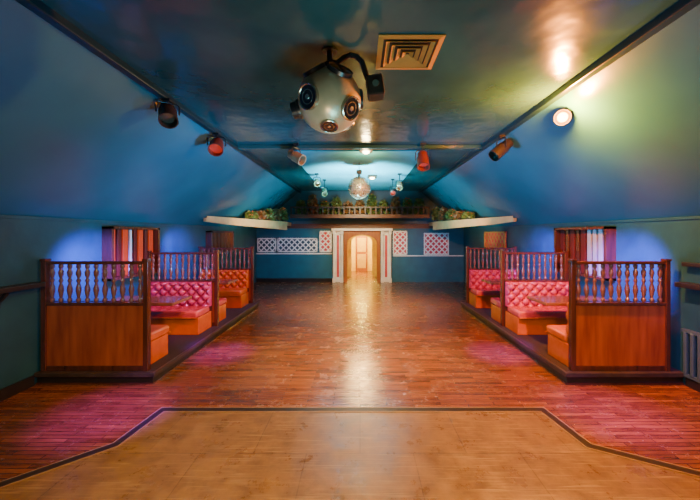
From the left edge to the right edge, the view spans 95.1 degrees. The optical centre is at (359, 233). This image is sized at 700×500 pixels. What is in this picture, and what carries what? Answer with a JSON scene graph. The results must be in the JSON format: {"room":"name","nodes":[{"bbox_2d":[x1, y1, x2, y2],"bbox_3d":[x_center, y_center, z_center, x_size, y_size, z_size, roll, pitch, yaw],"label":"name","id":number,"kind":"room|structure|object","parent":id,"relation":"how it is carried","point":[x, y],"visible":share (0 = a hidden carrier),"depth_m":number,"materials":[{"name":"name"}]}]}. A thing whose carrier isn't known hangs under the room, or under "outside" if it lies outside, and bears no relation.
{"room":"entertainment venue","nodes":[
{"label":"entertainment venue","id":0,"kind":"room"},
{"bbox_2d":[0,218,255,388],"bbox_3d":[-4.150,0.840,4.835,0.100,2.120,15.670,0,0,0],"label":"wall","id":1,"kind":"structure","parent":0,"point":[23,242],"depth_m":4.13,"materials":[{"name":"blue paint"}]},
{"bbox_2d":[0,376,33,401],"bbox_3d":[-4.085,1.835,0.500,0.030,0.130,7.000,0,0,0],"label":"baseboard","id":2,"kind":"structure","parent":1,"relation":"attached to","point":[11,390],"depth_m":3.79,"materials":[{"name":"black paint"}]},
{"bbox_2d":[0,282,45,302],"bbox_3d":[-4.030,0.720,1.910,0.179,0.240,4.220,0,0,0],"label":"wall ledge","id":3,"kind":"object","parent":1,"relation":"attached to","point":[5,290],"visible":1,"depth_m":3.71,"materials":[{"name":"black paint"}]},
{"bbox_2d":[0,215,256,228],"bbox_3d":[-4.090,-0.200,4.835,0.020,0.040,15.670,0,0,0],"label":"trim","id":4,"kind":"structure","parent":1,"relation":"attached to","point":[1,216],"depth_m":4.94,"materials":[{"name":"wood"}]},
{"bbox_2d":[102,226,159,280],"bbox_3d":[-4.020,0.315,5.690,0.160,0.870,1.220,0,0,0],"label":"curtain","id":5,"kind":"object","parent":1,"relation":"attached to","point":[118,243],"visible":0.69,"depth_m":5.54,"materials":[{"name":"multicoloured fabric"}]},
{"bbox_2d":[206,231,233,254],"bbox_3d":[-4.020,0.235,9.250,0.160,0.630,1.500,0,0,0],"label":"curtain","id":6,"kind":"object","parent":1,"relation":"attached to","point":[214,239],"visible":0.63,"depth_m":9.17,"materials":[{"name":"brown fabric"}]},
{"bbox_2d":[0,0,297,227],"bbox_3d":[-3.285,-1.020,4.835,1.830,1.600,15.670,0,0,0],"label":"ceiling","id":7,"kind":"structure","parent":0,"point":[80,138],"depth_m":3.80,"materials":[{"name":"blue paint"}]},
{"bbox_2d":[203,216,290,229],"bbox_3d":[-3.290,-0.301,10.305,1.207,0.302,4.730,0,0,0],"label":"shelf","id":8,"kind":"object","parent":7,"relation":"attached to","point":[282,225],"visible":1,"depth_m":9.63,"materials":[{"name":"beige paint"}]},
{"bbox_2d":[244,211,258,218],"bbox_3d":[-3.358,-0.588,9.903,0.400,0.268,0.400,0,0,0],"label":"potted plant","id":9,"kind":"object","parent":8,"relation":"on","point":[249,215],"visible":0.99,"depth_m":9.78,"materials":[{"name":"green plant"}]},
{"bbox_2d":[256,210,266,219],"bbox_3d":[-3.224,-0.620,10.360,0.400,0.332,0.400,0,0,0],"label":"potted plant","id":10,"kind":"object","parent":8,"relation":"on","point":[262,214],"visible":0.84,"depth_m":10.26,"materials":[{"name":"green plant"}]},
{"bbox_2d":[263,208,274,219],"bbox_3d":[-3.089,-0.665,10.816,0.400,0.423,0.400,0,0,0],"label":"potted plant","id":11,"kind":"object","parent":8,"relation":"on","point":[269,212],"visible":0.75,"depth_m":10.73,"materials":[{"name":"green plant"}]},
{"bbox_2d":[270,208,281,220],"bbox_3d":[-2.955,-0.679,11.273,0.400,0.450,0.400,0,0,0],"label":"potted plant","id":12,"kind":"object","parent":8,"relation":"on","point":[277,213],"visible":0.73,"depth_m":11.20,"materials":[{"name":"green plant"}]},
{"bbox_2d":[279,207,288,220],"bbox_3d":[-2.820,-0.726,11.729,0.400,0.544,0.400,0,0,0],"label":"potted plant","id":13,"kind":"object","parent":8,"relation":"on","point":[283,210],"visible":0.86,"depth_m":11.64,"materials":[{"name":"green plant"}]},
{"bbox_2d":[0,271,699,480],"bbox_3d":[0.000,1.950,6.750,8.200,0.100,19.500,0,0,0],"label":"floor","id":14,"kind":"structure","parent":0,"point":[360,341],"depth_m":4.07,"materials":[{"name":"brown wood"}]},
{"bbox_2d":[34,302,259,384],"bbox_3d":[-3.335,1.823,6.130,1.510,0.155,4.240,0,0,0],"label":"platform","id":15,"kind":"object","parent":14,"relation":"on","point":[181,348],"visible":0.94,"depth_m":4.27,"materials":[{"name":"black paint"}]},
{"bbox_2d":[39,259,151,370],"bbox_3d":[-3.380,1.032,4.100,1.375,1.430,0.085,0,0,0],"label":"wall","id":16,"kind":"structure","parent":15,"relation":"on","point":[78,335],"depth_m":4.09,"materials":[{"name":"brown wood"}]},
{"bbox_2d":[54,301,170,363],"bbox_3d":[-3.400,1.307,4.432,1.228,0.880,0.580,0,0,0],"label":"banquette","id":17,"kind":"object","parent":15,"relation":"on","point":[159,336],"visible":0.02,"depth_m":4.45,"materials":[{"name":"orange leather"}]},
{"bbox_2d":[151,325,169,341],"bbox_3d":[-3.400,1.389,4.475,1.228,0.125,0.470,0,0,0],"label":"seat cushion","id":18,"kind":"object","parent":17,"relation":"on","point":[158,332],"depth_m":4.49,"materials":[{"name":"orange leather"}]},
{"bbox_2d":[107,296,191,305],"bbox_3d":[-3.370,1.388,5.080,1.120,0.712,0.560,0,0,0],"label":"table","id":19,"kind":"object","parent":15,"relation":"on","point":[155,300],"visible":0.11,"depth_m":5.04,"materials":[{"name":"brown wood"}]},
{"bbox_2d":[151,280,211,334],"bbox_3d":[-3.400,1.307,5.758,1.228,0.880,0.580,0,0,0],"label":"banquette","id":20,"kind":"object","parent":15,"relation":"on","point":[193,316],"visible":0.7,"depth_m":5.86,"materials":[{"name":"red leather"}]},
{"bbox_2d":[151,306,208,317],"bbox_3d":[-3.400,1.389,5.715,1.228,0.125,0.470,0,0,0],"label":"seat cushion","id":21,"kind":"object","parent":20,"relation":"on","point":[156,311],"depth_m":5.55,"materials":[{"name":"pink leather"}]},
{"bbox_2d":[147,251,219,325],"bbox_3d":[-3.380,1.032,6.100,1.375,1.430,0.085,0,0,0],"label":"wall","id":22,"kind":"structure","parent":15,"relation":"on","point":[215,283],"depth_m":6.08,"materials":[{"name":"brown wood"}]},
{"bbox_2d":[154,279,226,321],"bbox_3d":[-3.400,1.307,6.442,1.228,0.880,0.580,0,0,0],"label":"banquette","id":23,"kind":"object","parent":15,"relation":"on","point":[222,306],"visible":0.02,"depth_m":6.45,"materials":[{"name":"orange leather"}]},
{"bbox_2d":[219,298,226,305],"bbox_3d":[-3.400,1.389,6.485,1.228,0.125,0.470,0,0,0],"label":"seat cushion","id":24,"kind":"object","parent":23,"relation":"on","point":[222,301],"depth_m":6.53,"materials":[{"name":"pink leather"}]},
{"bbox_2d":[198,268,248,307],"bbox_3d":[-3.400,1.307,7.758,1.228,0.880,0.580,0,0,0],"label":"banquette","id":25,"kind":"object","parent":15,"relation":"on","point":[236,293],"visible":0.61,"depth_m":7.91,"materials":[{"name":"orange leather"}]},
{"bbox_2d":[219,288,246,294],"bbox_3d":[-3.400,1.389,7.715,1.228,0.125,0.470,0,0,0],"label":"seat cushion","id":26,"kind":"object","parent":25,"relation":"on","point":[222,291],"depth_m":7.52,"materials":[{"name":"orange leather"}]},
{"bbox_2d":[199,246,253,302],"bbox_3d":[-3.380,1.032,8.100,1.375,1.430,0.085,0,0,0],"label":"wall","id":27,"kind":"structure","parent":15,"relation":"on","point":[201,249],"depth_m":8.08,"materials":[{"name":"brown wood"}]},
{"bbox_2d":[219,279,237,284],"bbox_3d":[-3.370,1.388,7.100,1.120,0.712,0.560,0,0,0],"label":"table","id":28,"kind":"object","parent":15,"relation":"on","point":[221,281],"visible":0.1,"depth_m":7.00,"materials":[{"name":"brown wood"}]},
{"bbox_2d":[0,408,699,486],"bbox_3d":[-0.005,1.894,2.376,8.265,0.012,2.208,0,0,0],"label":"trim","id":29,"kind":"structure","parent":14,"relation":"attached to","point":[569,430],"depth_m":3.19,"materials":[{"name":"black wood"}]},
{"bbox_2d":[0,412,699,499],"bbox_3d":[0.000,1.896,0.210,8.200,0.008,6.420,0,0,0],"label":"floor","id":30,"kind":"structure","parent":14,"relation":"on","point":[177,455],"depth_m":2.63,"materials":[{"name":"brown wood"}]},
{"bbox_2d":[460,302,684,384],"bbox_3d":[3.335,1.823,6.130,1.510,0.155,4.240,0,0,0],"label":"platform","id":31,"kind":"object","parent":14,"relation":"on","point":[535,347],"visible":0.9,"depth_m":4.15,"materials":[{"name":"black paint"}]},
{"bbox_2d":[481,279,499,284],"bbox_3d":[3.350,1.388,7.100,1.120,0.712,0.560,0,0,0],"label":"table","id":32,"kind":"object","parent":31,"relation":"on","point":[489,281],"visible":0.06,"depth_m":6.98,"materials":[{"name":"brown wood"}]},
{"bbox_2d":[466,246,516,302],"bbox_3d":[3.320,1.032,8.100,1.272,1.430,0.085,0,0,0],"label":"partition","id":33,"kind":"structure","parent":31,"relation":"on","point":[514,249],"depth_m":8.08,"materials":[{"name":"brown wood"}]},
{"bbox_2d":[469,268,516,307],"bbox_3d":[3.340,1.307,7.758,1.228,0.880,0.580,0,0,0],"label":"banquette","id":34,"kind":"object","parent":31,"relation":"on","point":[480,292],"visible":0.61,"depth_m":7.91,"materials":[{"name":"red leather"}]},
{"bbox_2d":[470,288,499,294],"bbox_3d":[3.340,1.389,7.715,1.228,0.125,0.470,0,0,0],"label":"seat cushion","id":35,"kind":"object","parent":34,"relation":"on","point":[473,291],"depth_m":7.52,"materials":[{"name":"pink leather"}]},
{"bbox_2d":[490,279,559,322],"bbox_3d":[3.340,1.307,6.442,1.228,0.880,0.580,0,0,0],"label":"banquette","id":36,"kind":"object","parent":31,"relation":"on","point":[495,306],"visible":0.02,"depth_m":6.40,"materials":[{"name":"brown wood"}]},
{"bbox_2d":[490,298,499,306],"bbox_3d":[3.340,1.389,6.485,1.228,0.125,0.470,0,0,0],"label":"seat cushion","id":37,"kind":"object","parent":36,"relation":"on","point":[495,302],"depth_m":6.49,"materials":[{"name":"pink leather"}]},
{"bbox_2d":[500,251,568,325],"bbox_3d":[3.320,1.032,6.100,1.272,1.430,0.085,0,0,0],"label":"wall","id":38,"kind":"structure","parent":31,"relation":"on","point":[563,271],"depth_m":6.08,"materials":[{"name":"brown wood"}]},
{"bbox_2d":[505,280,567,334],"bbox_3d":[3.340,1.307,5.758,1.228,0.880,0.580,0,0,0],"label":"banquette","id":39,"kind":"object","parent":31,"relation":"on","point":[523,316],"visible":0.68,"depth_m":5.86,"materials":[{"name":"leather"}]},
{"bbox_2d":[507,306,567,317],"bbox_3d":[3.340,1.389,5.715,1.228,0.125,0.470,0,0,0],"label":"seat cushion","id":40,"kind":"object","parent":39,"relation":"on","point":[513,311],"depth_m":5.55,"materials":[{"name":"pink leather"}]},
{"bbox_2d":[527,296,608,305],"bbox_3d":[3.350,1.388,5.080,1.120,0.712,0.560,0,0,0],"label":"table","id":41,"kind":"object","parent":31,"relation":"on","point":[544,300],"visible":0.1,"depth_m":5.04,"materials":[{"name":"brown wood"}]},
{"bbox_2d":[545,301,657,365],"bbox_3d":[3.340,1.307,4.432,1.228,0.880,0.580,0,0,0],"label":"banquette","id":42,"kind":"object","parent":31,"relation":"on","point":[558,334],"visible":0.02,"depth_m":4.40,"materials":[{"name":"brown wood"}]},
{"bbox_2d":[546,325,567,342],"bbox_3d":[3.340,1.389,4.475,1.228,0.125,0.470,0,0,0],"label":"seat cushion","id":43,"kind":"object","parent":42,"relation":"on","point":[558,333],"depth_m":4.46,"materials":[{"name":"orange leather"}]},
{"bbox_2d":[568,259,671,370],"bbox_3d":[3.320,1.032,4.100,1.272,1.430,0.085,0,0,0],"label":"wall","id":44,"kind":"structure","parent":31,"relation":"on","point":[635,335],"depth_m":4.09,"materials":[{"name":"brown wood"}]},
{"bbox_2d":[41,0,678,190],"bbox_3d":[0.000,-1.750,4.835,4.740,0.100,15.670,0,0,0],"label":"ceiling","id":45,"kind":"structure","parent":0,"point":[239,66],"depth_m":3.06,"materials":[{"name":"teal paint"}]},
{"bbox_2d":[15,0,300,192],"bbox_3d":[-2.370,-1.675,4.835,0.090,0.090,15.670,0,0,0],"label":"trim","id":46,"kind":"structure","parent":45,"relation":"attached to","point":[37,7],"depth_m":3.07,"materials":[{"name":"brown wood"}]},
{"bbox_2d":[155,98,179,128],"bbox_3d":[-2.318,-1.452,3.869,0.292,0.362,0.330,0,0,0],"label":"spotlight","id":47,"kind":"object","parent":46,"relation":"attached to","point":[167,113],"visible":1,"depth_m":3.83,"materials":[{"name":"black metal"}]},
{"bbox_2d":[207,133,225,156],"bbox_3d":[-2.330,-1.442,5.190,0.280,0.376,0.336,0,0,0],"label":"spotlight","id":48,"kind":"object","parent":46,"relation":"attached to","point":[216,145],"visible":1,"depth_m":5.16,"materials":[{"name":"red metal"}]},
{"bbox_2d":[290,46,384,133],"bbox_3d":[-0.211,-1.311,2.966,0.872,0.778,0.617,0,0,0],"label":"light","id":49,"kind":"object","parent":45,"relation":"hanging from","point":[329,100],"visible":1,"depth_m":2.78,"materials":[{"name":"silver metal"}]},
{"bbox_2d":[294,150,418,189],"bbox_3d":[-0.050,-1.690,9.400,2.800,0.020,5.800,0,0,0],"label":"ceiling panel","id":50,"kind":"object","parent":45,"relation":"attached to","point":[338,167],"visible":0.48,"depth_m":7.96,"materials":[{"name":"paint"}]},
{"bbox_2d":[313,173,320,186],"bbox_3d":[-1.198,-1.491,8.895,0.214,0.379,0.317,0,0,0],"label":"spotlight","id":51,"kind":"object","parent":50,"relation":"attached to","point":[316,181],"visible":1,"depth_m":8.86,"materials":[{"name":"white metal"}]},
{"bbox_2d":[321,179,327,196],"bbox_3d":[-1.100,-1.415,9.894,0.213,0.529,0.314,0,0,0],"label":"spotlight","id":52,"kind":"object","parent":50,"relation":"attached to","point":[324,191],"visible":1,"depth_m":9.87,"materials":[{"name":"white metal"}]},
{"bbox_2d":[348,170,369,198],"bbox_3d":[-0.021,-1.247,7.501,0.529,0.865,0.533,0,0,0],"label":"ball","id":53,"kind":"object","parent":50,"relation":"hanging from","point":[358,187],"visible":1,"depth_m":7.32,"materials":[{"name":"metal"}]},
{"bbox_2d":[368,175,376,179],"bbox_3d":[0.350,-1.624,9.200,0.260,0.112,0.260,0,0,0],"label":"ceiling lamp","id":54,"kind":"object","parent":50,"relation":"attached to","point":[372,177],"visible":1,"depth_m":9.07,"materials":[{"name":"white glass"}]},
{"bbox_2d":[389,179,395,195],"bbox_3d":[1.000,-1.419,9.795,0.215,0.521,0.318,0,0,0],"label":"spotlight","id":55,"kind":"object","parent":50,"relation":"attached to","point":[392,190],"visible":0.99,"depth_m":9.75,"materials":[{"name":"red metal"}]},
{"bbox_2d":[396,173,402,190],"bbox_3d":[1.100,-1.440,8.894,0.213,0.481,0.312,0,0,0],"label":"spotlight","id":56,"kind":"object","parent":50,"relation":"attached to","point":[399,187],"visible":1,"depth_m":8.86,"materials":[{"name":"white metal"}]},
{"bbox_2d":[238,145,481,149],"bbox_3d":[0.000,-1.665,6.160,4.740,0.070,0.120,0,0,0],"label":"trim","id":57,"kind":"structure","parent":45,"relation":"attached to","point":[240,147],"depth_m":6.10,"materials":[{"name":"brown wood"}]},
{"bbox_2d":[287,143,305,165],"bbox_3d":[-1.194,-1.490,6.018,0.370,0.419,0.259,0,0,15],"label":"spotlight","id":58,"kind":"object","parent":57,"relation":"hanging from","point":[295,156],"visible":1,"depth_m":5.97,"materials":[{"name":"black metal"}]},
{"bbox_2d":[359,150,372,153],"bbox_3d":[0.120,-1.644,6.350,0.260,0.112,0.260,0,0,0],"label":"ceiling lamp","id":59,"kind":"object","parent":45,"relation":"attached to","point":[360,151],"visible":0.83,"depth_m":6.30,"materials":[{"name":"white glass"}]},
{"bbox_2d":[376,34,445,69],"bbox_3d":[0.445,-1.685,3.000,0.570,0.027,0.570,0,0,0],"label":"ceiling vent","id":60,"kind":"object","parent":45,"relation":"in","point":[394,51],"visible":1,"depth_m":2.95,"materials":[{"name":"gold metal"}]},
{"bbox_2d":[415,143,430,170],"bbox_3d":[1.180,-1.437,5.988,0.288,0.525,0.352,0,0,0],"label":"spotlight","id":61,"kind":"object","parent":45,"relation":"attached to","point":[422,159],"visible":1,"depth_m":5.97,"materials":[{"name":"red metal"}]},
{"bbox_2d":[256,191,463,281],"bbox_3d":[0.000,0.100,12.745,8.400,3.600,0.150,0,0,0],"label":"wall","id":62,"kind":"structure","parent":0,"point":[403,268],"depth_m":12.67,"materials":[{"name":"blue paint"}]},
{"bbox_2d":[257,238,276,251],"bbox_3d":[-3.675,0.435,12.623,0.782,0.582,0.045,0,0,0],"label":"lattice panel","id":63,"kind":"object","parent":62,"relation":"attached to","point":[263,244],"visible":1,"depth_m":12.62,"materials":[{"name":"white wood"}]},
{"bbox_2d":[256,278,331,281],"bbox_3d":[-2.600,1.825,12.655,3.000,0.150,0.030,0,0,0],"label":"baseboard","id":64,"kind":"structure","parent":62,"relation":"attached to","point":[257,279],"depth_m":12.64,"materials":[{"name":"black paint"}]},
{"bbox_2d":[256,253,331,253],"bbox_3d":[-2.600,0.775,12.650,3.000,0.050,0.040,0,0,0],"label":"trim","id":65,"kind":"structure","parent":62,"relation":"attached to","point":[256,253],"depth_m":12.63,"materials":[{"name":"white wood"}]},
{"bbox_2d":[277,238,317,251],"bbox_3d":[-2.470,0.435,12.623,1.612,0.582,0.045,0,0,0],"label":"lattice panel","id":66,"kind":"object","parent":62,"relation":"attached to","point":[283,244],"visible":1,"depth_m":12.62,"materials":[{"name":"white wood"}]},
{"bbox_2d":[319,231,331,251],"bbox_3d":[-1.360,0.295,12.623,0.512,0.862,0.045,0,0,0],"label":"lattice panel","id":67,"kind":"object","parent":62,"relation":"attached to","point":[325,237],"visible":0.96,"depth_m":12.61,"materials":[{"name":"wood"}]},
{"bbox_2d":[290,207,429,217],"bbox_3d":[0.000,-0.805,12.275,5.200,0.430,0.790,0,0,0],"label":"railing","id":68,"kind":"object","parent":62,"relation":"attached to","point":[296,215],"visible":1,"depth_m":11.88,"materials":[{"name":"brown wood"}]},
{"bbox_2d":[295,200,305,213],"bbox_3d":[-2.270,-1.025,12.310,0.452,0.626,0.452,0,0,0],"label":"potted plant","id":69,"kind":"object","parent":68,"relation":"on","point":[301,203],"visible":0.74,"depth_m":12.21,"materials":[{"name":"green plant"}]},
{"bbox_2d":[307,194,318,213],"bbox_3d":[-1.816,-1.123,12.310,0.452,0.822,0.452,0,0,0],"label":"potted plant","id":70,"kind":"object","parent":68,"relation":"on","point":[310,203],"visible":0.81,"depth_m":12.22,"materials":[{"name":"green plant"}]},
{"bbox_2d":[319,200,329,213],"bbox_3d":[-1.362,-1.006,12.310,0.452,0.588,0.452,0,0,0],"label":"potted plant","id":71,"kind":"object","parent":68,"relation":"on","point":[322,204],"visible":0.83,"depth_m":12.21,"materials":[{"name":"green plant"}]},
{"bbox_2d":[330,196,341,213],"bbox_3d":[-0.908,-1.089,12.310,0.452,0.754,0.452,0,0,0],"label":"potted plant","id":72,"kind":"object","parent":68,"relation":"on","point":[334,203],"visible":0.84,"depth_m":12.21,"materials":[{"name":"green plant"}]},
{"bbox_2d":[343,200,353,213],"bbox_3d":[-0.454,-1.009,12.310,0.452,0.593,0.452,0,0,0],"label":"potted plant","id":73,"kind":"object","parent":68,"relation":"on","point":[347,203],"visible":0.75,"depth_m":12.20,"materials":[{"name":"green plant"}]},
{"bbox_2d":[355,200,364,213],"bbox_3d":[0.000,-1.018,12.310,0.452,0.613,0.452,0,0,0],"label":"potted plant","id":74,"kind":"object","parent":68,"relation":"on","point":[358,202],"visible":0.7,"depth_m":12.20,"materials":[{"name":"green plant"}]},
{"bbox_2d":[366,194,377,213],"bbox_3d":[0.454,-1.137,12.310,0.452,0.851,0.452,0,0,0],"label":"potted plant","id":75,"kind":"object","parent":68,"relation":"on","point":[371,200],"visible":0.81,"depth_m":12.23,"materials":[{"name":"green plant"}]},
{"bbox_2d":[378,200,388,213],"bbox_3d":[0.908,-1.023,12.310,0.452,0.622,0.452,0,0,0],"label":"potted plant","id":76,"kind":"object","parent":68,"relation":"on","point":[382,203],"visible":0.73,"depth_m":12.21,"materials":[{"name":"green plant"}]},
{"bbox_2d":[390,197,400,213],"bbox_3d":[1.362,-1.089,12.310,0.452,0.754,0.452,0,0,0],"label":"potted plant","id":77,"kind":"object","parent":68,"relation":"on","point":[396,203],"visible":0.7,"depth_m":12.20,"materials":[{"name":"green plant"}]},
{"bbox_2d":[401,198,412,213],"bbox_3d":[1.816,-1.057,12.310,0.452,0.690,0.452,0,0,0],"label":"potted plant","id":78,"kind":"object","parent":68,"relation":"on","point":[407,203],"visible":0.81,"depth_m":12.21,"materials":[{"name":"green plant"}]},
{"bbox_2d":[287,224,432,227],"bbox_3d":[0.000,-0.310,12.645,7.800,0.180,0.050,0,0,0],"label":"trim","id":79,"kind":"structure","parent":62,"relation":"attached to","point":[292,225],"depth_m":12.62,"materials":[{"name":"brown wood"}]},
{"bbox_2d":[331,228,392,282],"bbox_3d":[0.080,0.840,12.566,2.400,2.120,0.200,0,0,0],"label":"door surround","id":80,"kind":"object","parent":62,"relation":"attached to","point":[337,233],"visible":1,"depth_m":12.57,"materials":[{"name":"white wood"}]},
{"bbox_2d":[393,231,407,254],"bbox_3d":[1.580,0.350,12.623,0.592,0.972,0.045,0,0,0],"label":"lattice panel","id":81,"kind":"object","parent":62,"relation":"attached to","point":[400,238],"visible":0.98,"depth_m":12.62,"materials":[{"name":"wood"}]},
{"bbox_2d":[393,255,463,255],"bbox_3d":[2.700,0.860,12.650,2.800,0.040,0.040,0,0,0],"label":"trim","id":82,"kind":"structure","parent":62,"relation":"attached to","point":[393,255],"depth_m":12.63,"materials":[{"name":"white wood"}]},
{"bbox_2d":[424,233,448,254],"bbox_3d":[3.010,0.390,12.623,1.012,0.892,0.045,0,0,0],"label":"lattice panel","id":83,"kind":"object","parent":62,"relation":"attached to","point":[434,243],"visible":1,"depth_m":12.62,"materials":[{"name":"wood"}]},
{"bbox_2d":[347,235,376,276],"bbox_3d":[0.080,0.750,14.350,1.440,2.300,0.100,0,0,0],"label":"wall","id":84,"kind":"structure","parent":0,"point":[349,243],"depth_m":14.30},
{"bbox_2d":[352,237,371,270],"bbox_3d":[0.080,0.750,16.550,1.640,2.300,0.100,0,0,0],"label":"wall","id":85,"kind":"structure","parent":0,"point":[369,241],"depth_m":16.50,"materials":[{"name":"yellow paint"}]},
{"bbox_2d":[356,236,366,270],"bbox_3d":[0.080,0.975,16.430,0.600,1.850,0.140,0,0,0],"label":"door","id":86,"kind":"structure","parent":85,"relation":"in","point":[361,241],"depth_m":16.40,"materials":[{"name":"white wood"}]},
{"bbox_2d":[413,198,424,213],"bbox_3d":[2.270,-1.053,12.310,0.452,0.682,0.452,0,0,0],"label":"potted plant","id":87,"kind":"object","parent":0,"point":[420,203],"visible":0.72,"depth_m":12.21,"materials":[{"name":"green plant"}]},
{"bbox_2d":[422,4,699,227],"bbox_3d":[3.285,-1.020,4.835,1.830,1.600,15.670,0,0,0],"label":"ceiling","id":88,"kind":"structure","parent":0,"point":[629,147],"depth_m":4.03,"materials":[{"name":"blue paint"}]},
{"bbox_2d":[429,216,516,229],"bbox_3d":[3.290,-0.301,10.305,1.207,0.302,4.730,0,0,0],"label":"shelf","id":89,"kind":"object","parent":88,"relation":"attached to","point":[437,225],"visible":1,"depth_m":9.63,"materials":[{"name":"beige paint"}]},
{"bbox_2d":[431,206,439,220],"bbox_3d":[2.820,-0.736,11.729,0.400,0.563,0.400,0,0,0],"label":"potted plant","id":90,"kind":"object","parent":89,"relation":"on","point":[436,209],"visible":0.77,"depth_m":11.65,"materials":[{"name":"green plant"}]},
{"bbox_2d":[437,206,448,220],"bbox_3d":[2.955,-0.715,11.273,0.400,0.522,0.400,0,0,0],"label":"potted plant","id":91,"kind":"object","parent":89,"relation":"on","point":[443,210],"visible":0.82,"depth_m":11.19,"materials":[{"name":"green plant"}]},
{"bbox_2d":[445,209,456,219],"bbox_3d":[3.089,-0.654,10.816,0.400,0.401,0.400,0,0,0],"label":"potted plant","id":92,"kind":"object","parent":89,"relation":"on","point":[449,214],"visible":0.77,"depth_m":10.70,"materials":[{"name":"green plant"}]},
{"bbox_2d":[453,210,465,219],"bbox_3d":[3.225,-0.617,10.360,0.397,0.326,0.400,0,0,0],"label":"potted plant","id":93,"kind":"object","parent":89,"relation":"on","point":[457,215],"visible":0.79,"depth_m":10.28,"materials":[{"name":"green plant"}]},
{"bbox_2d":[461,211,475,218],"bbox_3d":[3.358,-0.577,9.903,0.400,0.247,0.400,0,0,0],"label":"potted plant","id":94,"kind":"object","parent":89,"relation":"on","point":[468,215],"visible":0.99,"depth_m":9.79,"materials":[{"name":"green plant"}]},
{"bbox_2d":[488,135,512,161],"bbox_3d":[2.332,-1.414,5.298,0.408,0.432,0.263,0,0,0],"label":"spotlight","id":95,"kind":"object","parent":88,"relation":"attached to","point":[502,148],"visible":1,"depth_m":5.24,"materials":[{"name":"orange metal"}]},
{"bbox_2d":[419,0,699,192],"bbox_3d":[2.370,-1.675,4.835,0.090,0.090,15.670,0,0,0],"label":"trim","id":96,"kind":"structure","parent":88,"relation":"attached to","point":[681,7],"depth_m":3.13,"materials":[{"name":"brown wood"}]},
{"bbox_2d":[554,109,571,124],"bbox_3d":[2.502,-1.455,3.972,0.185,0.221,0.186,0,0,0],"label":"lamp","id":97,"kind":"object","parent":88,"relation":"attached to","point":[562,117],"visible":1,"depth_m":3.93,"materials":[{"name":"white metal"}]},
{"bbox_2d":[464,219,699,384],"bbox_3d":[4.150,0.840,4.835,0.100,2.120,15.670,0,0,0],"label":"wall","id":98,"kind":"structure","parent":0,"point":[678,241],"depth_m":4.58,"materials":[{"name":"blue paint"}]},
{"bbox_2d":[484,231,506,250],"bbox_3d":[4.053,0.205,9.650,0.045,0.582,1.532,0,0,0],"label":"lattice panel","id":99,"kind":"object","parent":98,"relation":"attached to","point":[493,239],"visible":0.79,"depth_m":9.53,"materials":[{"name":"orange wood"}]},
{"bbox_2d":[463,216,699,228],"bbox_3d":[4.090,-0.200,4.835,0.020,0.040,15.670,0,0,0],"label":"trim","id":100,"kind":"structure","parent":98,"relation":"attached to","point":[685,217],"depth_m":5.19,"materials":[{"name":"wood"}]},
{"bbox_2d":[554,227,615,280],"bbox_3d":[4.020,0.315,5.810,0.160,0.870,1.380,0,0,0],"label":"curtain","id":101,"kind":"object","parent":98,"relation":"attached to","point":[582,243],"visible":0.62,"depth_m":5.61,"materials":[{"name":"red fabric"}]},
{"bbox_2d":[674,282,699,290],"bbox_3d":[4.030,0.720,1.910,0.179,0.240,4.220,0,0,0],"label":"wall ledge","id":102,"kind":"object","parent":98,"relation":"attached to","point":[688,285],"visible":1,"depth_m":3.87,"materials":[{"name":"brown wood"}]},
{"bbox_2d":[681,262,699,267],"bbox_3d":[4.055,0.375,1.900,0.090,0.050,4.200,0,0,0],"label":"wall rail","id":103,"kind":"object","parent":98,"relation":"attached to","point":[688,264],"visible":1,"depth_m":3.88,"materials":[{"name":"brown wood"}]},
{"bbox_2d":[681,328,699,382],"bbox_3d":[4.075,1.485,3.700,0.050,0.590,0.680,0,0,0],"label":"radiator","id":104,"kind":"object","parent":98,"relation":"attached to","point":[686,332],"visible":1,"depth_m":3.91,"materials":[{"name":"grey metal"}]},
{"bbox_2d":[686,377,699,391],"bbox_3d":[4.085,1.835,0.500,0.030,0.130,7.000,0,0,0],"label":"baseboard","id":105,"kind":"structure","parent":98,"relation":"attached to","point":[692,384],"depth_m":3.90,"materials":[{"name":"black paint"}]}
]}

